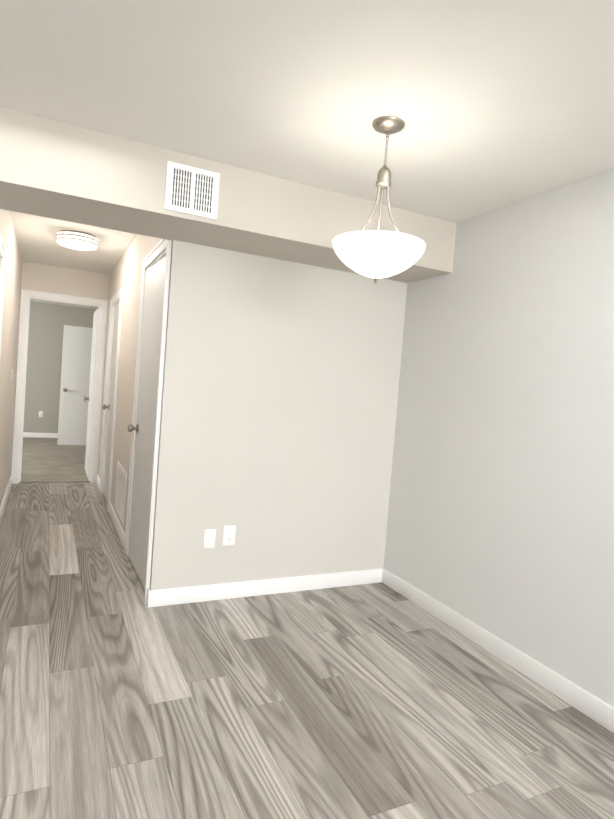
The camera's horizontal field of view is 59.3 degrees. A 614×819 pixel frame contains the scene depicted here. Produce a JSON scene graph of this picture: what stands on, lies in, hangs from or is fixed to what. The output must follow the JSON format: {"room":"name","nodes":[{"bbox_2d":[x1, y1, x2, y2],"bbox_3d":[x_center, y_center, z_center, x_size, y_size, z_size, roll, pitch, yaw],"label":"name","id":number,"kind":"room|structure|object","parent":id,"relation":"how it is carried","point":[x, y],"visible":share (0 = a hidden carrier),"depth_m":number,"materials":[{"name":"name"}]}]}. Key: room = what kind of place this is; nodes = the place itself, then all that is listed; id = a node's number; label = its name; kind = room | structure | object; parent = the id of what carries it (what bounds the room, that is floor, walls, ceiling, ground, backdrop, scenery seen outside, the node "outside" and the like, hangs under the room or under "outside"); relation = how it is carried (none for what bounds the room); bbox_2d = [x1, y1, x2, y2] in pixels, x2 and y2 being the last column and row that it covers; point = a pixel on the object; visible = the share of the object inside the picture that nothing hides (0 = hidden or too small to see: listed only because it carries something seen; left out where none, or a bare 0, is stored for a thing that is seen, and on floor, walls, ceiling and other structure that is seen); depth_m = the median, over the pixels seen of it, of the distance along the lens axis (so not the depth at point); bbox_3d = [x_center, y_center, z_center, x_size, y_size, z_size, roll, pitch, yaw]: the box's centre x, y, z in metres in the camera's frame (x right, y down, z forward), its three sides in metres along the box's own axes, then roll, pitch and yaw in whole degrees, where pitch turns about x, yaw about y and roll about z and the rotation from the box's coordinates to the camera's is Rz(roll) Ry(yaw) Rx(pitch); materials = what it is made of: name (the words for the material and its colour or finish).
{"room":"dining room","nodes":[
{"label":"dining room","id":0,"kind":"room"},
{"bbox_2d":[0,209,21,505],"bbox_3d":[-2.893,-0.283,3.716,1.365,2.480,4.345,3,3,-26],"label":"wall","id":1,"kind":"structure","parent":0,"point":[11,309],"depth_m":4.70,"materials":[{"name":"beige paint"}]},
{"bbox_2d":[0,235,5,360],"bbox_3d":[-1.892,0.011,3.211,0.021,2.087,0.937,3,3,-26],"label":"door frame","id":2,"kind":"structure","parent":1,"relation":"attached to","point":[2,248],"depth_m":3.54,"materials":[{"name":"white paint"}]},
{"bbox_2d":[21,437,87,480],"bbox_3d":[-4.014,0.719,8.145,5.600,0.112,4.360,3,3,-26],"label":"floor","id":3,"kind":"structure","parent":0,"point":[46,459],"depth_m":7.58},
{"bbox_2d":[23,302,95,432],"bbox_3d":[-4.813,-0.714,9.957,5.600,2.480,0.200,3,3,-26],"label":"wall","id":4,"kind":"structure","parent":0,"point":[47,322],"depth_m":9.86,"materials":[{"name":"paint"}]},
{"bbox_2d":[11,261,109,476],"bbox_3d":[-2.983,-0.400,6.140,5.600,2.480,0.110,3,3,-26],"label":"wall","id":5,"kind":"structure","parent":0,"point":[59,280],"depth_m":6.11,"materials":[{"name":"paint"}]},
{"bbox_2d":[19,480,89,482],"bbox_3d":[-2.918,0.836,6.256,0.740,0.016,0.060,3,3,-26],"label":"trim","id":6,"kind":"structure","parent":5,"relation":"attached to","point":[62,481],"depth_m":6.25,"materials":[{"name":"grey wood"}]},
{"bbox_2d":[18,297,100,482],"bbox_3d":[-2.846,-0.195,6.223,0.764,2.085,0.110,3,3,-26],"label":"lining","id":7,"kind":"object","parent":5,"relation":"attached to","point":[96,373],"depth_m":6.12,"materials":[{"name":"white paint"}]},
{"bbox_2d":[83,308,98,479],"bbox_3d":[-2.696,-0.209,6.778,0.173,2.060,0.733,3,3,-26],"label":"door","id":8,"kind":"structure","parent":7,"relation":"attached to","point":[90,398],"depth_m":6.71,"materials":[{"name":"white paint"}]},
{"bbox_2d":[11,289,107,483],"bbox_3d":[-2.814,-0.225,6.160,0.901,2.152,0.021,3,3,-26],"label":"door frame","id":9,"kind":"structure","parent":5,"relation":"attached to","point":[25,294],"depth_m":6.03,"materials":[{"name":"white paint"}]},
{"bbox_2d":[10,211,136,309],"bbox_3d":[-3.027,-1.689,6.374,5.600,0.100,8.040,3,3,-26],"label":"ceiling","id":10,"kind":"structure","parent":0,"point":[36,239],"depth_m":5.00,"materials":[{"name":"paint"}]},
{"bbox_2d":[56,230,98,250],"bbox_3d":[-1.937,-1.419,4.551,0.336,0.108,0.336,3,3,-26],"label":"light","id":11,"kind":"object","parent":10,"relation":"attached to","point":[76,240],"visible":1,"depth_m":4.44,"materials":[{"name":"white glass"}]},
{"bbox_2d":[98,234,406,589],"bbox_3d":[-0.885,-0.191,5.061,1.605,2.480,3.670,3,3,-26],"label":"wall","id":12,"kind":"structure","parent":0,"point":[279,407],"depth_m":3.39,"materials":[{"name":"paint"}]},
{"bbox_2d":[96,288,122,511],"bbox_3d":[-2.005,-0.113,5.493,0.021,2.112,0.897,3,3,-26],"label":"door frame","id":13,"kind":"structure","parent":12,"relation":"attached to","point":[119,295],"depth_m":5.32,"materials":[{"name":"white paint"}]},
{"bbox_2d":[102,299,119,492],"bbox_3d":[-1.946,-0.075,5.524,0.110,2.045,0.760,3,3,-26],"label":"lining","id":14,"kind":"object","parent":12,"relation":"attached to","point":[118,301],"depth_m":5.83,"materials":[{"name":"white paint"}]},
{"bbox_2d":[102,302,119,500],"bbox_3d":[-1.999,-0.077,5.494,0.104,2.020,0.738,3,3,-26],"label":"hall door","id":15,"kind":"structure","parent":14,"relation":"attached to","point":[111,396],"depth_m":5.62,"materials":[{"name":"white paint"}]},
{"bbox_2d":[114,461,126,524],"bbox_3d":[-1.557,0.682,4.494,0.011,0.410,0.600,3,3,-26],"label":"air vent","id":16,"kind":"object","parent":12,"relation":"in","point":[120,488],"visible":1,"depth_m":4.46,"materials":[{"name":"white metal"}]},
{"bbox_2d":[124,239,171,604],"bbox_3d":[-1.057,0.031,3.517,0.021,2.147,0.947,3,3,-26],"label":"door frame","id":17,"kind":"structure","parent":12,"relation":"attached to","point":[157,251],"depth_m":3.13,"materials":[{"name":"white paint"}]},
{"bbox_2d":[146,251,165,270],"bbox_3d":[-0.999,0.069,3.549,0.110,2.080,0.810,3,3,-26],"label":"lining","id":18,"kind":"object","parent":12,"relation":"attached to","point":[164,253],"depth_m":3.45,"materials":[{"name":"white paint"}]},
{"bbox_2d":[128,255,165,588],"bbox_3d":[-1.060,0.070,3.515,0.119,2.050,0.788,3,3,-26],"label":"hall door","id":19,"kind":"structure","parent":18,"relation":"attached to","point":[144,427],"depth_m":3.54,"materials":[{"name":"white paint"}]},
{"bbox_2d":[203,529,215,548],"bbox_3d":[-0.584,0.778,3.240,0.070,0.115,0.008,3,3,-26],"label":"electrical outlet plate","id":20,"kind":"object","parent":12,"relation":"attached to","point":[209,538],"visible":1,"depth_m":3.24,"materials":[{"name":"white plastic"}]},
{"bbox_2d":[223,525,235,545],"bbox_3d":[-0.473,0.769,3.291,0.075,0.123,0.009,3,3,-26],"label":"duplex electrical outlet","id":21,"kind":"object","parent":12,"relation":"attached to","point":[229,535],"visible":1,"depth_m":3.29,"materials":[{"name":"white plastic"}]},
{"bbox_2d":[0,482,613,818],"bbox_3d":[-0.060,1.373,0.531,4.350,0.100,12.840,3,3,-26],"label":"floor","id":22,"kind":"structure","parent":0,"point":[119,699],"depth_m":2.25,"materials":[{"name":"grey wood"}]},
{"bbox_2d":[0,0,613,222],"bbox_3d":[0.677,-1.005,-1.357,5.600,0.120,9.160,3,3,-26],"label":"ceiling","id":23,"kind":"structure","parent":0,"point":[494,104],"depth_m":1.91,"materials":[{"name":"paint"}]},
{"bbox_2d":[0,107,456,282],"bbox_3d":[-0.397,-1.071,2.938,2.660,0.300,0.480,3,3,-26],"label":"soffit","id":24,"kind":"structure","parent":23,"relation":"attached to","point":[53,169],"depth_m":2.67,"materials":[{"name":"paint"}]},
{"bbox_2d":[164,161,219,219],"bbox_3d":[-0.549,-1.051,2.590,0.255,0.224,0.017,3,3,-26],"label":"air vent","id":25,"kind":"object","parent":24,"relation":"attached to","point":[190,190],"visible":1,"depth_m":2.59,"materials":[{"name":"white metal"}]},
{"bbox_2d":[332,116,425,283],"bbox_3d":[0.298,-0.818,2.148,0.370,0.628,0.370,3,3,-26],"label":"dining pendant light","id":26,"kind":"object","parent":23,"relation":"hanging from","point":[377,254],"visible":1,"depth_m":2.07,"materials":[{"name":"white glass"}]},
{"bbox_2d":[384,169,613,706],"bbox_3d":[2.661,0.361,-0.255,0.200,2.400,9.230,3,3,-26],"label":"wall","id":27,"kind":"structure","parent":0,"point":[500,522],"depth_m":2.77,"materials":[{"name":"paint"}]},
{"bbox_2d":[0,432,613,732],"bbox_3d":[-1.218,1.103,2.322,5.200,0.100,16.900,3,3,-26],"label":"baseboard","id":28,"kind":"structure","parent":27,"relation":"attached to","point":[592,707],"depth_m":3.21,"materials":[{"name":"white paint"}]},
{"bbox_3d":[-3.619,-0.619,9.892,0.100,2.480,0.960,3,3,-26],"label":"wall","id":29,"kind":"structure","parent":0,"visible":0},
{"bbox_2d":[57,325,92,444],"bbox_3d":[-3.836,-0.395,9.303,0.761,2.030,0.173,3,3,-26],"label":"open bedroom door","id":30,"kind":"structure","parent":29,"relation":"in","point":[75,382],"depth_m":9.22,"materials":[{"name":"white paint"}]}
]}

